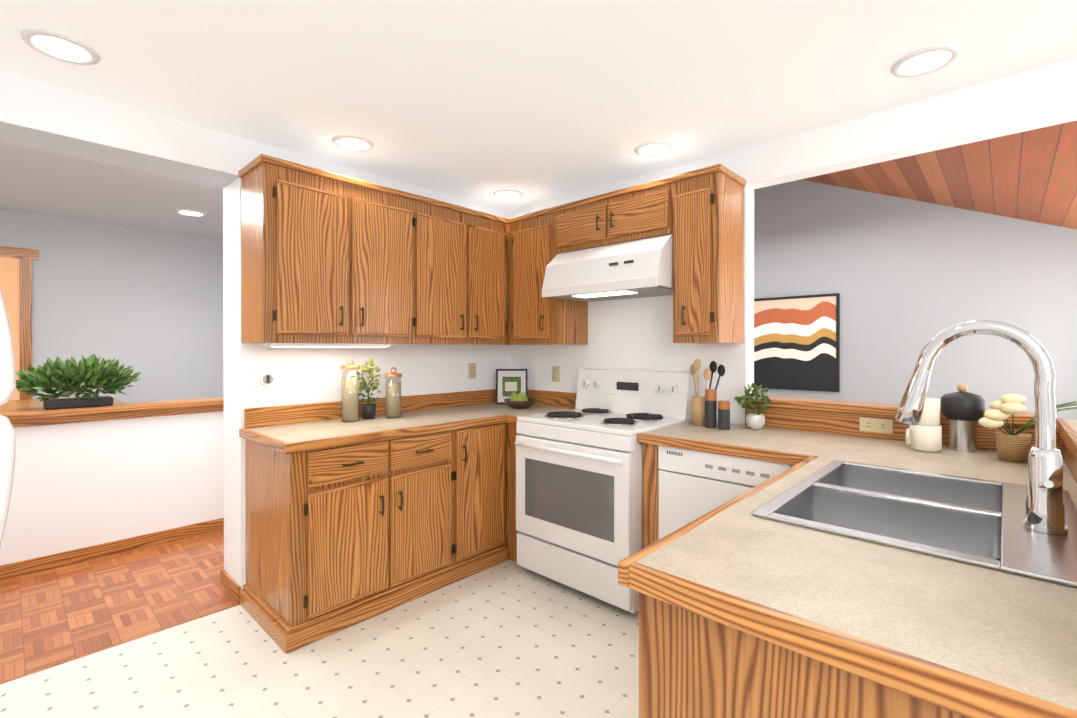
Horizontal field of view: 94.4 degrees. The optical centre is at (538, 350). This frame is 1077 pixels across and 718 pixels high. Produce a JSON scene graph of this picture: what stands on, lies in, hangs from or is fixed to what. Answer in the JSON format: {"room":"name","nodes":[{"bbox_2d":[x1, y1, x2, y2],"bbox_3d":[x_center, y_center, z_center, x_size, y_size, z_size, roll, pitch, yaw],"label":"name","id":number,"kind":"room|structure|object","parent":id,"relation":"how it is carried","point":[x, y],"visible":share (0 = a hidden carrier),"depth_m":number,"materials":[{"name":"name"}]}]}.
{"room":"kitchen","nodes":[
{"label":"kitchen","id":0,"kind":"room"},
{"bbox_2d":[0,143,222,239],"bbox_3d":[-2.760,-1.151,3.640,2.550,0.060,3.270,0,0,43],"label":"ceiling","id":1,"kind":"structure","parent":0,"point":[40,182],"depth_m":3.57,"materials":[{"name":"white paint"}]},
{"bbox_2d":[174,209,206,216],"bbox_3d":[-2.815,-1.117,4.041,0.216,0.010,0.216,0,0,43],"label":"recessed light","id":2,"kind":"object","parent":1,"relation":"in","point":[190,212],"visible":0.96,"depth_m":4.03,"materials":[{"name":"white plastic"}]},
{"bbox_2d":[0,209,223,402],"bbox_3d":[-3.734,0.067,4.556,0.120,2.500,3.270,0,0,43],"label":"wall","id":3,"kind":"structure","parent":0,"point":[147,304],"depth_m":4.51,"materials":[{"name":"white paint"}]},
{"bbox_2d":[0,246,38,399],"bbox_3d":[-4.438,0.249,3.694,0.030,2.140,1.050,0,0,43],"label":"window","id":4,"kind":"structure","parent":3,"relation":"in","point":[16,276],"depth_m":3.99,"materials":[{"name":"brown wood"}]},
{"bbox_2d":[0,411,223,564],"bbox_3d":[-2.815,0.858,3.272,0.120,0.925,2.650,0,0,43],"label":"wall","id":5,"kind":"structure","parent":0,"point":[80,485],"depth_m":3.23,"materials":[{"name":"white paint"}]},
{"bbox_2d":[0,395,223,427],"bbox_3d":[-3.118,0.400,3.554,1.050,0.090,2.650,0,0,43],"label":"trim","id":6,"kind":"structure","parent":5,"relation":"on","point":[26,413],"depth_m":3.24,"materials":[{"name":"brown wood"}]},
{"bbox_2d":[16,353,140,409],"bbox_3d":[-2.925,0.183,3.162,0.362,0.342,0.636,0,0,43],"label":"potted plant","id":7,"kind":"object","parent":6,"relation":"on","point":[58,374],"visible":0.98,"depth_m":3.11,"materials":[{"name":"green plant"}]},
{"bbox_2d":[0,518,223,580],"bbox_3d":[-2.766,1.278,3.228,0.013,0.085,2.650,0,0,43],"label":"baseboard","id":8,"kind":"structure","parent":5,"relation":"attached to","point":[25,567],"depth_m":3.20,"materials":[{"name":"brown wood"}]},
{"bbox_2d":[0,121,237,187],"bbox_3d":[-2.256,-0.917,2.096,0.296,0.002,1.704,0,0,43],"label":"ceiling soffit","id":9,"kind":"structure","parent":0,"point":[26,137],"depth_m":2.34,"materials":[{"name":"white paint"}]},
{"bbox_2d":[0,71,239,174],"bbox_3d":[-2.254,-1.047,2.095,0.300,0.258,1.704,0,0,43],"label":"wall","id":10,"kind":"structure","parent":0,"point":[29,103],"depth_m":2.24,"materials":[{"name":"white paint"}]},
{"bbox_2d":[0,530,638,717],"bbox_3d":[-0.695,1.349,1.975,7.850,0.050,3.650,0,0,43],"label":"floor","id":11,"kind":"structure","parent":0,"point":[508,638],"depth_m":2.19,"materials":[{"name":"tile"}]},
{"bbox_2d":[0,287,15,545],"bbox_3d":[-1.581,0.452,0.915,0.800,1.750,0.856,0,0,43],"label":"refrigerator","id":12,"kind":"object","parent":11,"relation":"on","point":[7,429],"visible":1,"depth_m":1.00,"materials":[{"name":"white"}]},
{"bbox_2d":[240,430,451,652],"bbox_3d":[-1.015,0.884,2.742,0.626,0.876,0.887,0,0,43],"label":"base cabinet","id":13,"kind":"object","parent":11,"relation":"on","point":[340,538],"depth_m":2.44,"materials":[{"name":"brown wood"}]},
{"bbox_2d":[239,389,576,453],"bbox_3d":[-0.611,0.375,3.051,0.791,0.148,1.951,0,0,43],"label":"countertop","id":14,"kind":"structure","parent":13,"relation":"on","point":[289,429],"depth_m":2.85,"materials":[{"name":"laminate"}]},
{"bbox_2d":[341,359,359,421],"bbox_3d":[-1.086,0.225,2.878,0.104,0.360,0.104,0,0,43],"label":"jar","id":15,"kind":"object","parent":14,"relation":"on","point":[350,398],"visible":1,"depth_m":2.84,"materials":[{"name":"clear glass"}]},
{"bbox_2d":[356,358,380,418],"bbox_3d":[-1.020,0.222,2.995,0.152,0.365,0.148,0,0,43],"label":"potted plant","id":16,"kind":"object","parent":14,"relation":"on","point":[368,410],"visible":0.94,"depth_m":2.98,"materials":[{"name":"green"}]},
{"bbox_2d":[384,367,401,417],"bbox_3d":[-0.886,0.252,3.048,0.104,0.305,0.104,0,0,43],"label":"jar","id":17,"kind":"object","parent":14,"relation":"on","point":[393,400],"visible":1,"depth_m":3.01,"materials":[{"name":"clear glass"}]},
{"bbox_2d":[496,369,527,403],"bbox_3d":[-0.204,0.269,3.794,0.214,0.265,0.214,0,0,43],"label":"framed picture","id":18,"kind":"object","parent":14,"relation":"on","point":[509,382],"visible":0.77,"depth_m":3.79,"materials":[{"name":"black"}]},
{"bbox_2d":[504,392,535,408],"bbox_3d":[-0.131,0.347,3.533,0.230,0.111,0.230,0,0,43],"label":"bowl","id":19,"kind":"object","parent":14,"relation":"on","point":[519,401],"visible":1,"depth_m":3.47,"materials":[{"name":"brown wood"}]},
{"bbox_2d":[452,423,503,582],"bbox_3d":[-0.578,0.883,3.209,0.626,0.876,0.391,0,0,43],"label":"base cabinet","id":20,"kind":"object","parent":11,"relation":"on","point":[477,452],"depth_m":2.98,"materials":[{"name":"brown wood"}]},
{"bbox_2d":[508,423,519,561],"bbox_3d":[0.071,0.883,3.336,0.184,0.876,0.606,0,0,43],"label":"base cabinet","id":21,"kind":"object","parent":11,"relation":"on","point":[512,427],"depth_m":3.14,"materials":[{"name":"brown wood"}]},
{"bbox_2d":[515,368,694,613],"bbox_3d":[0.362,0.721,2.920,0.800,1.200,0.763,0,0,43],"label":"range","id":22,"kind":"object","parent":11,"relation":"on","point":[579,497],"visible":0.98,"depth_m":2.71,"materials":[{"name":"white enamelled metal"},{"name":"dark glass"},{"name":"black metal"}]},
{"bbox_2d":[639,592,966,717],"bbox_3d":[0.587,0.893,0.912,0.707,0.868,0.426,0,0,43],"label":"base cabinet","id":23,"kind":"object","parent":11,"relation":"on","point":[692,665],"depth_m":0.85,"materials":[{"name":"brown wood"}]},
{"bbox_2d":[658,446,792,538],"bbox_3d":[0.994,0.881,2.417,0.598,0.860,0.594,0,0,43],"label":"dishwasher","id":24,"kind":"object","parent":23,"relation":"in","point":[694,485],"visible":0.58,"depth_m":2.27,"materials":[{"name":"white metal"}]},
{"bbox_2d":[638,421,841,462],"bbox_3d":[0.985,0.428,2.444,0.750,0.044,0.656,0,0,43],"label":"countertop","id":25,"kind":"structure","parent":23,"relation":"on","point":[769,444],"depth_m":2.32,"materials":[{"name":"laminate"}]},
{"bbox_2d":[690,359,724,425],"bbox_3d":[0.915,0.224,2.745,0.209,0.363,0.100,0,0,43],"label":"utensil holder","id":26,"kind":"object","parent":25,"relation":"on","point":[698,409],"visible":0.85,"depth_m":2.72,"materials":[{"name":"brown wood"}]},
{"bbox_2d":[705,389,716,427],"bbox_3d":[0.917,0.305,2.655,0.060,0.201,0.060,0,0,43],"label":"pepper mill","id":27,"kind":"object","parent":25,"relation":"on","point":[710,408],"visible":0.98,"depth_m":2.63,"materials":[{"name":"grey"}]},
{"bbox_2d":[718,400,729,429],"bbox_3d":[0.965,0.333,2.596,0.060,0.146,0.060,0,0,43],"label":"salt mill","id":28,"kind":"object","parent":25,"relation":"on","point":[723,414],"visible":1,"depth_m":2.57,"materials":[{"name":"grey"}]},
{"bbox_2d":[734,382,771,429],"bbox_3d":[1.133,0.286,2.617,0.192,0.240,0.189,0,0,43],"label":"potted plant","id":29,"kind":"object","parent":25,"relation":"on","point":[756,421],"visible":1,"depth_m":2.59,"materials":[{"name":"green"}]},
{"bbox_2d":[618,435,873,600],"bbox_3d":[0.865,0.431,1.656,0.110,0.044,1.971,0,0,43],"label":"countertop","id":30,"kind":"structure","parent":23,"relation":"on","point":[641,571],"depth_m":1.17,"materials":[{"name":"laminate"}]},
{"bbox_2d":[662,517,1021,717],"bbox_3d":[0.559,0.433,0.914,0.420,0.044,0.470,0,0,43],"label":"countertop","id":31,"kind":"structure","parent":23,"relation":"on","point":[967,640],"depth_m":0.82,"materials":[{"name":"laminate"}]},
{"bbox_2d":[846,438,1001,481],"bbox_3d":[1.503,0.428,1.922,0.420,0.037,0.711,0,0,43],"label":"countertop","id":32,"kind":"structure","parent":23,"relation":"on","point":[985,464],"depth_m":1.88,"materials":[{"name":"laminate"}]},
{"bbox_2d":[905,398,941,451],"bbox_3d":[1.579,0.301,2.043,0.110,0.213,0.121,0,0,43],"label":"mugs","id":33,"kind":"object","parent":32,"relation":"on","point":[925,435],"visible":0.67,"depth_m":2.01,"materials":[{"name":"beige ceramic"}]},
{"bbox_2d":[941,384,984,451],"bbox_3d":[1.746,0.271,2.056,0.139,0.272,0.140,0,0,43],"label":"canister","id":34,"kind":"object","parent":32,"relation":"on","point":[962,411],"visible":1,"depth_m":2.02,"materials":[{"name":"silver metal"}]},
{"bbox_2d":[994,459,1076,717],"bbox_3d":[1.292,0.432,1.256,0.150,0.044,1.971,0,0,43],"label":"countertop","id":35,"kind":"structure","parent":23,"relation":"on","point":[1035,630],"depth_m":0.72,"materials":[{"name":"laminate"}]},
{"bbox_2d":[752,460,1076,586],"bbox_3d":[1.027,0.496,1.339,0.594,0.190,0.820,0,0,43],"label":"double-bowl sink","id":36,"kind":"object","parent":35,"relation":"in","point":[976,521],"visible":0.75,"depth_m":1.34,"materials":[{"name":"silver metal"}]},
{"bbox_2d":[894,320,1067,534],"bbox_3d":[1.022,0.164,1.174,0.315,0.475,0.158,0,0,43],"label":"faucet","id":37,"kind":"object","parent":35,"relation":"on","point":[1045,509],"visible":1,"depth_m":1.12,"materials":[{"name":"silver metal"}]},
{"bbox_2d":[978,394,1076,462],"bbox_3d":[1.802,0.282,1.790,0.337,0.252,0.158,0,0,43],"label":"potted plant","id":38,"kind":"object","parent":35,"relation":"on","point":[1012,446],"visible":0.96,"depth_m":1.83,"materials":[{"name":"green plant"}]},
{"bbox_2d":[1063,440,1076,483],"bbox_3d":[1.411,0.812,1.172,0.139,1.028,1.933,0,0,43],"label":"bar","id":39,"kind":"object","parent":35,"relation":"on","point":[1070,460],"depth_m":1.70,"materials":[{"name":"brown wood"}]},
{"bbox_2d":[1056,418,1076,460],"bbox_3d":[1.467,0.279,1.059,0.415,0.044,1.923,0,0,43],"label":"raised bar","id":40,"kind":"object","parent":39,"relation":"on","point":[1066,429],"visible":1,"depth_m":1.62,"materials":[{"name":"laminate"}]},
{"bbox_2d":[223,138,509,588],"bbox_3d":[-0.966,0.070,3.474,0.300,2.500,2.066,0,0,43],"label":"wall","id":41,"kind":"structure","parent":0,"point":[309,375],"depth_m":2.82,"materials":[{"name":"white paint"}]},
{"bbox_2d":[220,569,240,603],"bbox_3d":[-1.670,1.279,2.711,0.280,0.085,0.014,0,0,43],"label":"baseboard","id":42,"kind":"structure","parent":41,"relation":"attached to","point":[230,585],"depth_m":2.70,"materials":[{"name":"brown wood"}]},
{"bbox_2d":[254,367,279,391],"bbox_3d":[-1.467,0.152,2.701,0.025,0.130,0.130,0,0,43],"label":"switch plate","id":43,"kind":"object","parent":41,"relation":"attached to","point":[266,378],"visible":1,"depth_m":2.70,"materials":[{"name":"white plastic"}]},
{"bbox_2d":[238,154,409,345],"bbox_3d":[-1.137,-0.493,2.811,0.346,0.900,0.860,0,0,43],"label":"upper cabinet","id":44,"kind":"object","parent":41,"relation":"attached to","point":[331,260],"depth_m":2.59,"materials":[{"name":"brown wood"}]},
{"bbox_2d":[410,193,505,344],"bbox_3d":[-0.623,-0.495,3.360,0.346,0.900,0.780,0,0,43],"label":"upper cabinet","id":45,"kind":"object","parent":41,"relation":"attached to","point":[458,253],"depth_m":3.21,"materials":[{"name":"brown wood"}]},
{"bbox_2d":[469,363,475,378],"bbox_3d":[-0.496,0.149,3.751,0.008,0.115,0.072,0,0,43],"label":"outlet","id":46,"kind":"object","parent":41,"relation":"attached to","point":[472,370],"visible":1,"depth_m":3.75,"materials":[{"name":"beige plastic"}]},
{"bbox_2d":[506,218,508,344],"bbox_3d":[-0.237,-0.496,3.773,0.346,0.900,0.382,0,0,43],"label":"upper cabinet","id":47,"kind":"object","parent":41,"relation":"attached to","point":[507,323],"depth_m":3.59,"materials":[{"name":"brown wood"}]},
{"bbox_2d":[0,0,1076,211],"bbox_3d":[0.345,-1.143,0.994,5.000,0.060,3.650,0,0,43],"label":"ceiling","id":48,"kind":"structure","parent":0,"point":[535,102],"depth_m":1.99,"materials":[{"name":"white paint"}]},
{"bbox_2d":[19,28,100,64],"bbox_3d":[-1.748,-1.110,1.830,0.216,0.010,0.216,0,0,43],"label":"recessed light","id":49,"kind":"object","parent":48,"relation":"in","point":[59,46],"visible":0.98,"depth_m":1.82,"materials":[{"name":"white plastic"}]},
{"bbox_2d":[332,134,373,151],"bbox_3d":[-0.995,-1.113,2.679,0.216,0.010,0.216,0,0,43],"label":"recessed light","id":50,"kind":"object","parent":48,"relation":"in","point":[353,143],"visible":0.98,"depth_m":2.67,"materials":[{"name":"white"}]},
{"bbox_2d":[493,189,522,199],"bbox_3d":[-0.217,-1.115,3.561,0.216,0.010,0.216,0,0,43],"label":"recessed light","id":51,"kind":"object","parent":48,"relation":"in","point":[509,194],"visible":1,"depth_m":3.55,"materials":[{"name":"white"}]},
{"bbox_2d":[634,140,673,156],"bbox_3d":[0.637,-1.113,2.755,0.216,0.010,0.216,0,0,43],"label":"recessed light","id":52,"kind":"object","parent":48,"relation":"in","point":[656,148],"visible":0.96,"depth_m":2.75,"materials":[{"name":"white plastic"}]},
{"bbox_2d":[890,44,960,77],"bbox_3d":[1.486,-1.111,1.919,0.216,0.010,0.216,0,0,43],"label":"recessed light","id":53,"kind":"object","parent":48,"relation":"in","point":[925,60],"visible":1,"depth_m":1.91,"materials":[{"name":"white plastic"}]},
{"bbox_2d":[510,58,1076,424],"bbox_3d":[1.232,-0.628,2.747,3.900,3.900,0.120,0,0,43],"label":"wall","id":54,"kind":"structure","parent":0,"point":[1042,97],"depth_m":2.69,"materials":[{"name":"white paint"}]},
{"bbox_2d":[508,206,587,344],"bbox_3d":[0.058,-0.495,3.521,0.460,0.900,0.346,0,0,43],"label":"upper cabinet","id":55,"kind":"object","parent":54,"relation":"attached to","point":[533,319],"depth_m":3.39,"materials":[{"name":"brown wood"}]},
{"bbox_2d":[552,366,559,381],"bbox_3d":[0.129,0.169,3.693,0.072,0.116,0.008,0,0,43],"label":"outlet","id":56,"kind":"object","parent":54,"relation":"attached to","point":[555,373],"visible":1,"depth_m":3.69,"materials":[{"name":"beige plastic"}]},
{"bbox_2d":[542,234,672,301],"bbox_3d":[0.481,-0.482,3.032,0.814,0.300,0.483,0,0,43],"label":"range hood","id":57,"kind":"object","parent":54,"relation":"attached to","point":[642,268],"visible":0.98,"depth_m":2.84,"materials":[{"name":"white painted metal"}]},
{"bbox_2d":[556,176,671,254],"bbox_3d":[0.528,-0.791,3.081,0.826,0.307,0.346,0,0,43],"label":"upper cabinet","id":58,"kind":"object","parent":54,"relation":"attached to","point":[641,211],"depth_m":2.91,"materials":[{"name":"brown wood"}]},
{"bbox_2d":[672,164,745,343],"bbox_3d":[0.921,-0.493,2.714,0.252,0.900,0.346,0,0,43],"label":"upper cabinet","id":59,"kind":"object","parent":54,"relation":"attached to","point":[698,214],"depth_m":2.59,"materials":[{"name":"brown wood"}]},
{"bbox_2d":[754,180,1076,419],"bbox_3d":[3.172,-0.685,5.040,4.440,4.000,0.120,0,0,43],"label":"wall","id":60,"kind":"structure","parent":0,"point":[907,279],"depth_m":4.63,"materials":[{"name":"white paint"}]},
{"bbox_2d":[754,293,839,391],"bbox_3d":[2.688,-0.086,5.387,0.980,1.000,0.033,0,0,43],"label":"artwork","id":61,"kind":"object","parent":60,"relation":"attached to","point":[796,342],"visible":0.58,"depth_m":5.31,"materials":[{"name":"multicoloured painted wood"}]},
{"bbox_2d":[800,120,1076,228],"bbox_3d":[2.188,-1.660,3.986,4.440,1.983,3.000,0,0,43],"label":"ceiling","id":62,"kind":"structure","parent":0,"point":[1030,175],"depth_m":3.46,"materials":[{"name":"brown wood"}]},
{"bbox_3d":[1.920,0.809,2.107,2.015,1.030,0.120,0,0,43],"label":"wall","id":63,"kind":"structure","parent":0,"visible":0},
{"bbox_2d":[860,417,892,433],"bbox_3d":[1.568,0.345,2.319,0.130,0.065,0.008,0,0,43],"label":"outlet","id":64,"kind":"object","parent":63,"relation":"attached to","point":[876,425],"visible":1,"depth_m":2.32,"materials":[{"name":"beige plastic"}]},
{"bbox_2d":[743,396,1062,456],"bbox_3d":[1.616,0.330,2.373,1.203,0.151,0.195,0,0,43],"label":"backsplash","id":65,"kind":"structure","parent":63,"relation":"on","point":[839,417],"depth_m":2.40,"materials":[{"name":"brown wood"}]}
]}

